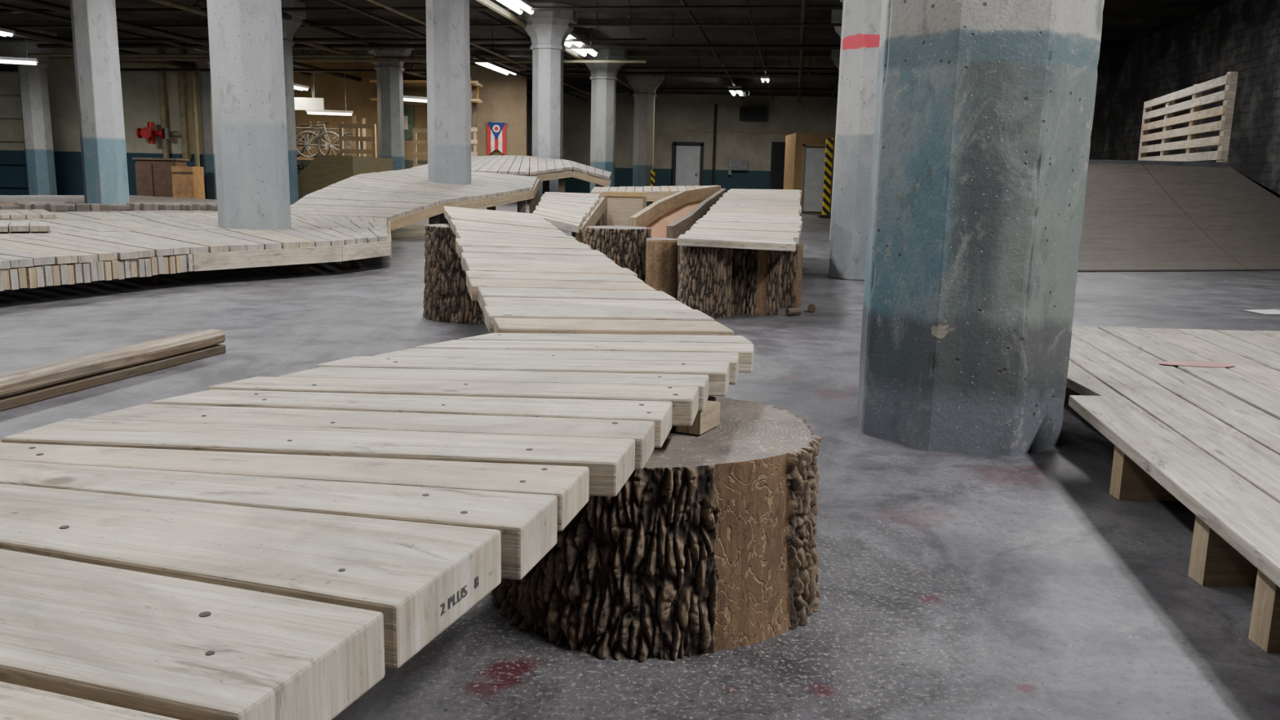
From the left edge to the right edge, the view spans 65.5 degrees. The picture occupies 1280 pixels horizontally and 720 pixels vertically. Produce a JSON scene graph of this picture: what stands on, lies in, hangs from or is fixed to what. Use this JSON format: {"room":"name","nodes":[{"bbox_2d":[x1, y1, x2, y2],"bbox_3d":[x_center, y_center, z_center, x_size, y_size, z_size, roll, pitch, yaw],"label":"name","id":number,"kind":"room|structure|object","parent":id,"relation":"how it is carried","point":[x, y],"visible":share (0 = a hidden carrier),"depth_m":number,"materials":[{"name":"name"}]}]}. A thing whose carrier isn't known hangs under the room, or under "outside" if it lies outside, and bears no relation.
{"room":"indoor bike park","nodes":[
{"label":"indoor bike park","id":0,"kind":"room"},
{"bbox_2d":[0,42,205,199],"bbox_3d":[-16.191,-5.354,22.060,13.200,3.300,0.200,1,10,0],"label":"wall","id":1,"kind":"structure","parent":0,"point":[140,89],"depth_m":21.94,"materials":[{"name":"beige paint"}]},
{"bbox_2d":[0,65,27,187],"bbox_3d":[-14.897,-5.053,21.926,3.520,2.810,0.120,1,10,0],"label":"door","id":2,"kind":"structure","parent":1,"relation":"in","point":[10,106],"depth_m":21.93,"materials":[{"name":"paint"}]},
{"bbox_2d":[120,49,199,166],"bbox_3d":[-10.494,-5.148,21.867,1.600,3.200,0.190,1,10,0],"label":"pipes","id":3,"kind":"object","parent":1,"relation":"attached to","point":[184,133],"visible":0.56,"depth_m":21.74,"materials":[{"name":"metal"}]},
{"bbox_2d":[136,121,169,143],"bbox_3d":[-10.594,-4.936,21.637,0.650,0.460,0.360,1,10,0],"label":"valve","id":4,"kind":"object","parent":3,"relation":"attached to","point":[148,132],"visible":1,"depth_m":21.65,"materials":[{"name":"red paint"}]},
{"bbox_2d":[295,121,331,157],"bbox_3d":[-7.757,-4.985,22.538,1.413,0.800,0.622,1,10,0],"label":"bicycle","id":5,"kind":"object","parent":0,"point":[309,134],"depth_m":22.57,"materials":[{"name":"grey metal"}]},
{"bbox_2d":[295,121,339,156],"bbox_3d":[-7.457,-4.982,22.556,1.485,0.800,0.503,1,10,0],"label":"bicycle","id":6,"kind":"object","parent":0,"point":[326,132],"depth_m":22.55,"materials":[{"name":"grey metal"}]},
{"bbox_2d":[296,122,363,157],"bbox_3d":[-7.096,-5.006,22.734,1.413,0.800,0.622,1,10,0],"label":"bicycle","id":7,"kind":"object","parent":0,"point":[308,144],"depth_m":22.63,"materials":[{"name":"grey metal"}]},
{"bbox_2d":[293,62,527,204],"bbox_3d":[-6.239,-5.376,23.339,6.900,3.300,2.600,1,10,0],"label":"wall","id":8,"kind":"structure","parent":0,"point":[504,97],"depth_m":24.30,"materials":[{"name":"beige paint"}]},
{"bbox_2d":[403,105,413,139],"bbox_3d":[-5.880,-5.802,24.328,0.700,0.800,0.050,1,10,0],"label":"poster","id":9,"kind":"object","parent":8,"relation":"attached to","point":[408,111],"visible":0.29,"depth_m":24.32,"materials":[{"name":"green paper"}]},
{"bbox_2d":[471,87,479,98],"bbox_3d":[-4.165,-6.455,24.203,0.500,0.350,0.050,1,10,0],"label":"poster","id":10,"kind":"object","parent":8,"relation":"attached to","point":[477,88],"visible":0.04,"depth_m":24.19,"materials":[{"name":"white paint"}]},
{"bbox_2d":[484,121,507,155],"bbox_3d":[-3.507,-5.404,24.339,0.560,0.811,0.025,1,10,0],"label":"flag","id":11,"kind":"object","parent":8,"relation":"attached to","point":[496,131],"visible":0.99,"depth_m":24.33,"materials":[{"name":"multicoloured fabric"}]},
{"bbox_2d":[0,0,1231,97],"bbox_3d":[-5.878,-5.880,16.234,40.000,0.200,46.000,1,10,0],"label":"ceiling","id":12,"kind":"structure","parent":0,"point":[1172,12],"depth_m":18.09,"materials":[{"name":"metal"}]},
{"bbox_2d":[0,0,14,36],"bbox_3d":[-10.287,-5.509,15.912,0.200,0.598,0.500,3,10,8],"label":"fluorescent light","id":13,"kind":"object","parent":12,"relation":"hanging from","point":[3,32],"visible":1,"depth_m":16.05,"materials":[{"name":"white paint"}]},
{"bbox_2d":[0,13,38,65],"bbox_3d":[-11.084,-5.628,17.316,1.000,0.898,0.200,-3,11,-21],"label":"fluorescent light","id":14,"kind":"object","parent":12,"relation":"hanging from","point":[3,60],"visible":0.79,"depth_m":17.40,"materials":[{"name":"white paint"}]},
{"bbox_2d":[293,48,309,90],"bbox_3d":[-7.470,-6.265,21.252,0.200,0.898,1.300,3,10,8],"label":"fluorescent light","id":15,"kind":"object","parent":12,"relation":"hanging from","point":[297,86],"visible":0.36,"depth_m":21.66,"materials":[{"name":"white paint"}]},
{"bbox_2d":[294,48,324,110],"bbox_3d":[-7.374,-6.094,21.587,1.000,1.310,0.040,1,10,0],"label":"hanging sign","id":16,"kind":"object","parent":12,"relation":"hanging from","point":[300,104],"visible":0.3,"depth_m":21.66,"materials":[{"name":"white paint"}]},
{"bbox_2d":[305,48,353,115],"bbox_3d":[-6.873,-6.131,21.985,1.000,1.398,0.200,-2,11,-15],"label":"fluorescent light","id":17,"kind":"object","parent":12,"relation":"hanging from","point":[308,112],"visible":0.88,"depth_m":22.03,"materials":[{"name":"white paint"}]},
{"bbox_2d":[403,95,426,102],"bbox_3d":[-4.775,-6.014,20.881,1.300,1.148,0.200,-7,13,-38],"label":"fluorescent light","id":18,"kind":"object","parent":12,"relation":"hanging from","point":[406,98],"visible":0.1,"depth_m":20.92,"materials":[{"name":"white paint"}]},
{"bbox_2d":[0,0,842,105],"bbox_3d":[-1.874,-6.036,19.882,20.013,0.630,21.281,1,10,0],"label":"ceiling pipes","id":19,"kind":"object","parent":12,"relation":"attached to","point":[171,42],"depth_m":17.63,"materials":[{"name":"black metal"}]},
{"bbox_2d":[472,57,518,75],"bbox_3d":[-3.162,-6.588,21.990,0.340,0.348,2.300,3,10,8],"label":"fluorescent light","id":20,"kind":"object","parent":12,"relation":"hanging from","point":[488,65],"visible":0.48,"depth_m":21.91,"materials":[{"name":"white paint"}]},
{"bbox_2d":[496,0,534,14],"bbox_3d":[-1.874,-5.050,13.524,0.300,0.302,2.500,3,10,8],"label":"fluorescent light","id":21,"kind":"object","parent":12,"relation":"hanging from","point":[514,5],"visible":0.81,"depth_m":14.19,"materials":[{"name":"white paint"}]},
{"bbox_2d":[0,17,1162,93],"bbox_3d":[-2.629,-6.617,21.519,21.795,0.100,20.303,1,10,0],"label":"ceiling beams","id":22,"kind":"structure","parent":12,"relation":"attached to","point":[1107,22],"depth_m":18.30,"materials":[{"name":"black metal"}]},
{"bbox_2d":[564,32,598,56],"bbox_3d":[-1.167,-5.854,18.152,0.360,0.340,2.500,3,10,8],"label":"fluorescent light","id":23,"kind":"object","parent":12,"relation":"hanging from","point":[583,52],"visible":0.48,"depth_m":18.30,"materials":[{"name":"white paint"}]},
{"bbox_2d":[727,78,743,96],"bbox_3d":[2.574,-7.323,26.713,0.340,0.348,1.600,3,10,8],"label":"fluorescent light","id":24,"kind":"object","parent":12,"relation":"hanging from","point":[740,93],"visible":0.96,"depth_m":26.59,"materials":[{"name":"white paint"}]},
{"bbox_2d":[760,66,769,82],"bbox_3d":[2.942,-6.709,23.368,0.200,0.348,0.600,3,10,8],"label":"fluorescent light","id":25,"kind":"object","parent":12,"relation":"hanging from","point":[763,78],"visible":0.85,"depth_m":23.14,"materials":[{"name":"white paint"}]},
{"bbox_2d":[0,199,1279,719],"bbox_3d":[-5.948,-2.516,16.844,40.000,0.001,46.000,1,10,0],"label":"floor","id":26,"kind":"structure","parent":0,"point":[952,586],"depth_m":1.83,"materials":[{"name":"concrete"}]},
{"bbox_2d":[1,28,57,195],"bbox_3d":[-12.299,-4.961,20.287,0.925,3.320,0.925,-6,13,-36],"label":"concrete column","id":27,"kind":"structure","parent":26,"relation":"on","point":[33,79],"depth_m":20.12,"materials":[{"name":"grey concrete"}]},
{"bbox_2d":[69,0,129,204],"bbox_3d":[-6.402,-3.295,11.775,0.855,3.320,0.855,-6,13,-36],"label":"concrete column","id":28,"kind":"structure","parent":26,"relation":"on","point":[94,22],"depth_m":11.66,"materials":[{"name":"grey concrete"}]},
{"bbox_2d":[0,328,226,411],"bbox_3d":[-1.955,0.238,1.865,0.096,0.086,3.659,3,11,12],"label":"wooden planks","id":29,"kind":"object","parent":26,"relation":"on","point":[23,387],"visible":1,"depth_m":3.05,"materials":[{"name":"beige wood"}]},
{"bbox_2d":[132,157,189,197],"bbox_3d":[-9.874,-3.727,20.603,0.900,0.880,0.600,1,10,0],"label":"storage cabinet","id":30,"kind":"object","parent":26,"relation":"on","point":[153,177],"visible":0.7,"depth_m":20.33,"materials":[{"name":"brown wood"}]},
{"bbox_2d":[171,166,204,199],"bbox_3d":[-9.078,-3.523,20.017,0.420,0.720,0.520,1,10,0],"label":"cardboard box","id":31,"kind":"object","parent":26,"relation":"on","point":[188,182],"visible":0.82,"depth_m":19.80,"materials":[{"name":"brown cardboard"}]},
{"bbox_2d":[186,42,217,199],"bbox_3d":[-9.195,-5.109,21.468,0.855,3.320,0.855,-6,13,-36],"label":"concrete column","id":32,"kind":"structure","parent":26,"relation":"on","point":[205,84],"depth_m":21.28,"materials":[{"name":"grey concrete"}]},
{"bbox_2d":[206,0,291,248],"bbox_3d":[-2.920,-2.425,7.377,0.908,3.320,0.908,-6,13,-36],"label":"concrete column","id":33,"kind":"structure","parent":26,"relation":"on","point":[246,59],"depth_m":7.30,"materials":[{"name":"grey concrete"}]},
{"bbox_2d":[280,0,306,204],"bbox_3d":[-5.866,-4.077,16.154,0.890,3.320,0.890,-6,13,-36],"label":"concrete column","id":34,"kind":"structure","parent":26,"relation":"on","point":[291,26],"depth_m":16.02,"materials":[{"name":"grey concrete"}]},
{"bbox_2d":[0,155,611,291],"bbox_3d":[-6.188,-1.692,9.516,11.563,0.982,14.088,1,10,0],"label":"wooden deck","id":35,"kind":"object","parent":26,"relation":"on","point":[353,219],"visible":0.82,"depth_m":7.59,"materials":[{"name":"brown wood"}]},
{"bbox_2d":[297,115,367,160],"bbox_3d":[-7.406,-4.534,22.480,2.270,1.900,0.900,1,10,0],"label":"bicycle rack","id":36,"kind":"object","parent":26,"relation":"on","point":[354,118],"visible":0.14,"depth_m":22.04,"materials":[{"name":"brown wood"}]},
{"bbox_2d":[297,155,393,199],"bbox_3d":[-5.784,-3.230,18.137,2.100,0.950,2.000,1,10,0],"label":"ramp","id":37,"kind":"object","parent":26,"relation":"on","point":[323,171],"visible":0.45,"depth_m":17.14,"materials":[{"name":"brown wood"}]},
{"bbox_2d":[337,123,376,157],"bbox_3d":[-5.817,-4.030,20.573,0.750,1.655,0.100,1,10,0],"label":"wooden pallet","id":38,"kind":"object","parent":26,"relation":"on","point":[357,138],"visible":0.39,"depth_m":20.44,"materials":[{"name":"brown wood"}]},
{"bbox_2d":[363,32,413,170],"bbox_3d":[-4.952,-4.717,19.795,0.890,3.320,0.890,-6,13,-36],"label":"concrete column","id":39,"kind":"structure","parent":26,"relation":"on","point":[390,113],"depth_m":19.54,"materials":[{"name":"grey concrete"}]},
{"bbox_2d":[412,128,427,167],"bbox_3d":[-4.416,-4.030,20.873,0.650,1.605,0.100,1,10,0],"label":"wooden pallet","id":40,"kind":"object","parent":26,"relation":"on","point":[415,142],"visible":0.18,"depth_m":20.74,"materials":[{"name":"beige wood"}]},
{"bbox_2d":[369,77,483,151],"bbox_3d":[-5.042,-5.216,23.717,2.501,2.900,0.795,1,10,0],"label":"rack","id":41,"kind":"object","parent":26,"relation":"on","point":[474,84],"visible":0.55,"depth_m":23.49,"materials":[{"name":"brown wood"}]},
{"bbox_2d":[425,0,471,224],"bbox_3d":[-2.224,-3.171,11.579,0.872,3.320,0.872,-6,13,-36],"label":"concrete column","id":42,"kind":"structure","parent":26,"relation":"on","point":[447,21],"depth_m":11.42,"materials":[{"name":"grey concrete"}]},
{"bbox_2d":[422,223,484,323],"bbox_3d":[-0.789,-0.411,4.624,0.436,0.428,0.429,1,10,0],"label":"tree stump","id":43,"kind":"object","parent":26,"relation":"on","point":[446,297],"visible":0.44,"depth_m":4.46,"materials":[{"name":"brown wood"}]},
{"bbox_2d":[471,127,477,155],"bbox_3d":[-4.114,-4.304,22.143,1.000,1.705,0.100,0,10,-6],"label":"wooden pallet","id":44,"kind":"object","parent":26,"relation":"on","point":[474,141],"visible":0.13,"depth_m":22.04,"materials":[{"name":"beige wood"}]},
{"bbox_2d":[518,2,577,201],"bbox_3d":[-1.497,-3.985,16.154,0.890,3.320,0.890,-6,13,-36],"label":"concrete column","id":45,"kind":"structure","parent":26,"relation":"on","point":[548,31],"depth_m":15.87,"materials":[{"name":"grey concrete"}]},
{"bbox_2d":[531,191,604,244],"bbox_3d":[-0.467,-0.749,6.186,0.436,0.549,1.944,1,10,0],"label":"ramp","id":46,"kind":"object","parent":26,"relation":"on","point":[573,212],"visible":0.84,"depth_m":5.93,"materials":[{"name":"brown wood"}]},
{"bbox_2d":[584,48,627,192],"bbox_3d":[-0.769,-4.808,20.779,0.925,3.320,0.925,-6,13,-36],"label":"concrete column","id":47,"kind":"structure","parent":26,"relation":"on","point":[603,77],"depth_m":20.52,"materials":[{"name":"grey concrete"}]},
{"bbox_2d":[583,226,651,283],"bbox_3d":[-0.120,-0.502,5.275,0.375,0.402,0.369,1,10,0],"label":"tree stump","id":48,"kind":"object","parent":26,"relation":"on","point":[625,246],"visible":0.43,"depth_m":5.11,"materials":[{"name":"brown wood"}]},
{"bbox_2d":[603,191,646,226],"bbox_3d":[-0.110,-0.949,7.298,0.310,0.560,0.500,1,10,0],"label":"box","id":49,"kind":"object","parent":26,"relation":"on","point":[620,206],"visible":0.34,"depth_m":7.03,"materials":[{"name":"brown wood"}]},
{"bbox_2d":[625,69,665,206],"bbox_3d":[0.096,-5.503,24.715,0.925,3.320,0.925,-6,13,-36],"label":"concrete column","id":50,"kind":"structure","parent":26,"relation":"on","point":[645,86],"depth_m":24.46,"materials":[{"name":"grey concrete"}]},
{"bbox_2d":[648,169,654,205],"bbox_3d":[0.309,-4.236,24.537,0.200,0.900,0.200,1,10,0],"label":"post","id":51,"kind":"object","parent":26,"relation":"on","point":[652,171],"visible":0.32,"depth_m":24.45,"materials":[{"name":"paint"}]},
{"bbox_2d":[590,185,715,226],"bbox_3d":[0.187,-1.744,11.606,1.511,0.601,1.144,1,10,0],"label":"path","id":52,"kind":"object","parent":26,"relation":"on","point":[657,193],"visible":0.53,"depth_m":11.47,"materials":[{"name":"brown wood"}]},
{"bbox_2d":[491,395,821,661],"bbox_3d":[0.021,0.231,1.614,0.535,0.270,0.523,-5,12,-32],"label":"tree stump","id":53,"kind":"object","parent":26,"relation":"on","point":[709,546],"visible":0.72,"depth_m":1.39,"materials":[{"name":"brown wood"}]},
{"bbox_2d":[644,237,678,301],"bbox_3d":[0.110,-0.443,5.101,0.174,0.357,0.174,1,10,0],"label":"tree stump","id":54,"kind":"object","parent":26,"relation":"on","point":[661,254],"visible":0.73,"depth_m":5.03,"materials":[{"name":"brown wood"}]},
{"bbox_2d":[630,185,726,264],"bbox_3d":[0.387,-1.018,7.602,0.330,0.610,3.544,3,10,11],"label":"chute","id":55,"kind":"object","parent":26,"relation":"on","point":[671,216],"visible":0.52,"depth_m":7.00,"materials":[{"name":"beige wood"}]},
{"bbox_2d":[677,245,733,318],"bbox_3d":[0.319,-0.389,4.879,0.266,0.340,0.264,1,10,0],"label":"tree stump","id":56,"kind":"object","parent":26,"relation":"on","point":[705,273],"visible":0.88,"depth_m":4.78,"materials":[{"name":"brown wood"}]},
{"bbox_2d":[676,188,802,251],"bbox_3d":[0.774,-0.856,6.805,0.658,0.590,4.425,3,10,9],"label":"wooden platform","id":57,"kind":"object","parent":26,"relation":"on","point":[770,220],"visible":0.99,"depth_m":5.66,"materials":[{"name":"brown wood"}]},
{"bbox_2d":[731,248,749,314],"bbox_3d":[0.483,-0.407,5.006,0.134,0.337,0.134,1,10,0],"label":"tree stump","id":58,"kind":"object","parent":26,"relation":"on","point":[740,257],"visible":0.55,"depth_m":4.95,"materials":[{"name":"brown wood"}]},
{"bbox_2d":[744,248,782,315],"bbox_3d":[0.617,-0.401,4.987,0.184,0.337,0.181,1,10,0],"label":"tree stump","id":59,"kind":"object","parent":26,"relation":"on","point":[764,268],"visible":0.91,"depth_m":4.92,"materials":[{"name":"brown wood"}]},
{"bbox_2d":[779,243,803,307],"bbox_3d":[0.786,-0.455,5.304,0.139,0.337,0.153,8,12,34],"label":"tree stump","id":60,"kind":"object","parent":26,"relation":"on","point":[791,277],"visible":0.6,"depth_m":5.25,"materials":[{"name":"brown wood"}]},
{"bbox_2d":[785,307,801,315],"bbox_3d":[0.765,-0.241,4.954,0.080,0.040,0.040,-4,12,-28],"label":"firewood piece","id":61,"kind":"object","parent":26,"relation":"on","point":[788,311],"visible":1,"depth_m":4.94,"materials":[{"name":"brown wood"}]},
{"bbox_2d":[783,132,835,213],"bbox_3d":[3.839,-4.203,22.464,0.950,1.720,1.665,1,10,0],"label":"doorway","id":62,"kind":"object","parent":26,"relation":"on","point":[805,153],"visible":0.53,"depth_m":21.69,"materials":[{"name":"brown wood"}]},
{"bbox_2d":[807,302,816,311],"bbox_3d":[0.886,-0.273,5.130,0.044,0.044,0.080,3,10,10],"label":"firewood piece","id":63,"kind":"object","parent":26,"relation":"on","point":[811,307],"visible":1,"depth_m":5.09,"materials":[{"name":"brown wood"}]},
{"bbox_2d":[817,137,833,217],"bbox_3d":[3.574,-3.464,18.973,0.260,1.500,0.260,1,10,0],"label":"post","id":64,"kind":"object","parent":26,"relation":"on","point":[829,141],"visible":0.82,"depth_m":18.93,"materials":[{"name":"paint"}]},
{"bbox_2d":[831,44,840,70],"bbox_3d":[4.196,-4.543,19.893,0.890,3.320,0.890,-6,13,-36],"label":"concrete column","id":65,"kind":"structure","parent":26,"relation":"on","point":[835,55],"depth_m":19.48,"materials":[{"name":"grey concrete"}]},
{"bbox_2d":[829,0,844,239],"bbox_3d":[2.484,-3.010,11.234,0.925,3.320,0.925,-6,13,-36],"label":"concrete column","id":66,"kind":"structure","parent":26,"relation":"on","point":[841,1],"depth_m":11.28,"materials":[{"name":"grey concrete"}]},
{"bbox_2d":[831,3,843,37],"bbox_3d":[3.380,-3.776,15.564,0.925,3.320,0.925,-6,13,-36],"label":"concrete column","id":67,"kind":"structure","parent":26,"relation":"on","point":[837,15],"depth_m":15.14,"materials":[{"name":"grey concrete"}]},
{"bbox_2d":[828,0,882,280],"bbox_3d":[1.607,-2.217,6.757,0.855,3.320,0.855,-6,13,-36],"label":"concrete column","id":68,"kind":"structure","parent":26,"relation":"on","point":[861,26],"depth_m":6.72,"materials":[{"name":"grey concrete"}]},
{"bbox_2d":[857,0,1104,456],"bbox_3d":[0.887,-1.445,2.413,0.508,3.320,0.508,-6,13,-36],"label":"concrete column","id":69,"kind":"structure","parent":26,"relation":"on","point":[984,110],"depth_m":2.40,"materials":[{"name":"grey concrete"}]},
{"bbox_2d":[1063,326,1279,652],"bbox_3d":[2.559,0.244,2.158,3.640,0.156,3.118,1,10,0],"label":"platform","id":70,"kind":"object","parent":26,"relation":"on","point":[1191,417],"visible":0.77,"depth_m":2.12,"materials":[{"name":"brown wood"}]},
{"bbox_2d":[1077,159,1279,271],"bbox_3d":[5.181,-1.612,10.548,3.708,0.925,5.629,1,10,0],"label":"ramp","id":71,"kind":"object","parent":26,"relation":"on","point":[1139,215],"visible":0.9,"depth_m":8.92,"materials":[{"name":"grey wood"}]},
{"bbox_2d":[1137,71,1238,162],"bbox_3d":[6.039,-2.589,11.166,0.098,0.862,3.733,4,11,15],"label":"wooden pallet","id":72,"kind":"object","parent":71,"relation":"on","point":[1228,95],"visible":0.8,"depth_m":10.51,"materials":[{"name":"brown wood"}]},
{"bbox_2d":[1246,309,1279,314],"bbox_3d":[3.496,-0.267,5.508,0.260,0.001,0.240,1,10,0],"label":"paper sheet","id":73,"kind":"object","parent":26,"relation":"on","point":[1260,311],"visible":1,"depth_m":5.52,"materials":[{"name":"white paper"}]},
{"bbox_3d":[-0.706,0.438,0.388,0.448,0.270,0.454,1,10,0],"label":"tree stump","id":74,"kind":"object","parent":26,"relation":"on","visible":0},
{"bbox_2d":[0,205,753,719],"bbox_3d":[-0.400,-0.203,2.571,1.309,0.231,4.982,1,10,0],"label":"wooden walkway","id":75,"kind":"object","parent":74,"relation":"on","point":[258,548],"visible":1,"depth_m":0.95,"materials":[{"name":"brown wood"}]},
{"bbox_2d":[527,90,837,193],"bbox_3d":[2.140,-6.662,31.408,18.000,3.300,0.200,1,10,0],"label":"wall","id":76,"kind":"structure","parent":0,"point":[674,113],"depth_m":31.21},
{"bbox_2d":[671,141,703,186],"bbox_3d":[1.505,-5.925,31.361,0.960,1.840,0.140,1,10,0],"label":"door","id":77,"kind":"structure","parent":76,"relation":"in","point":[687,161],"depth_m":31.32,"materials":[{"name":"grey paint"}]},
{"bbox_2d":[728,158,747,174],"bbox_3d":[3.078,-6.066,31.309,0.600,0.500,0.160,1,10,0],"label":"electrical box","id":78,"kind":"object","parent":76,"relation":"attached to","point":[732,165],"visible":1,"depth_m":31.23,"materials":[{"name":"grey metal"}]},
{"bbox_2d":[686,104,795,185],"bbox_3d":[1.715,-6.590,31.239,6.248,2.800,0.140,1,10,0],"label":"conduit","id":79,"kind":"object","parent":76,"relation":"attached to","point":[715,130],"visible":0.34,"depth_m":31.16,"materials":[{"name":"metal"}]},
{"bbox_2d":[739,106,766,120],"bbox_3d":[3.511,-7.631,30.910,0.800,0.380,0.325,1,10,0],"label":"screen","id":80,"kind":"object","parent":76,"relation":"attached to","point":[745,113],"visible":1,"depth_m":30.76,"materials":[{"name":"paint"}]},
{"bbox_2d":[769,142,785,189],"bbox_3d":[4.425,-5.897,31.375,0.620,1.900,0.100,1,10,0],"label":"door","id":81,"kind":"structure","parent":76,"relation":"in","point":[778,148],"depth_m":31.29,"materials":[{"name":"paint"}]},
{"bbox_2d":[1088,0,1279,194],"bbox_3d":[9.193,-4.312,19.256,0.200,3.300,25.812,3,10,9],"label":"wall","id":82,"kind":"structure","parent":0,"point":[1242,37],"depth_m":14.73,"materials":[{"name":"brick"}]}
]}

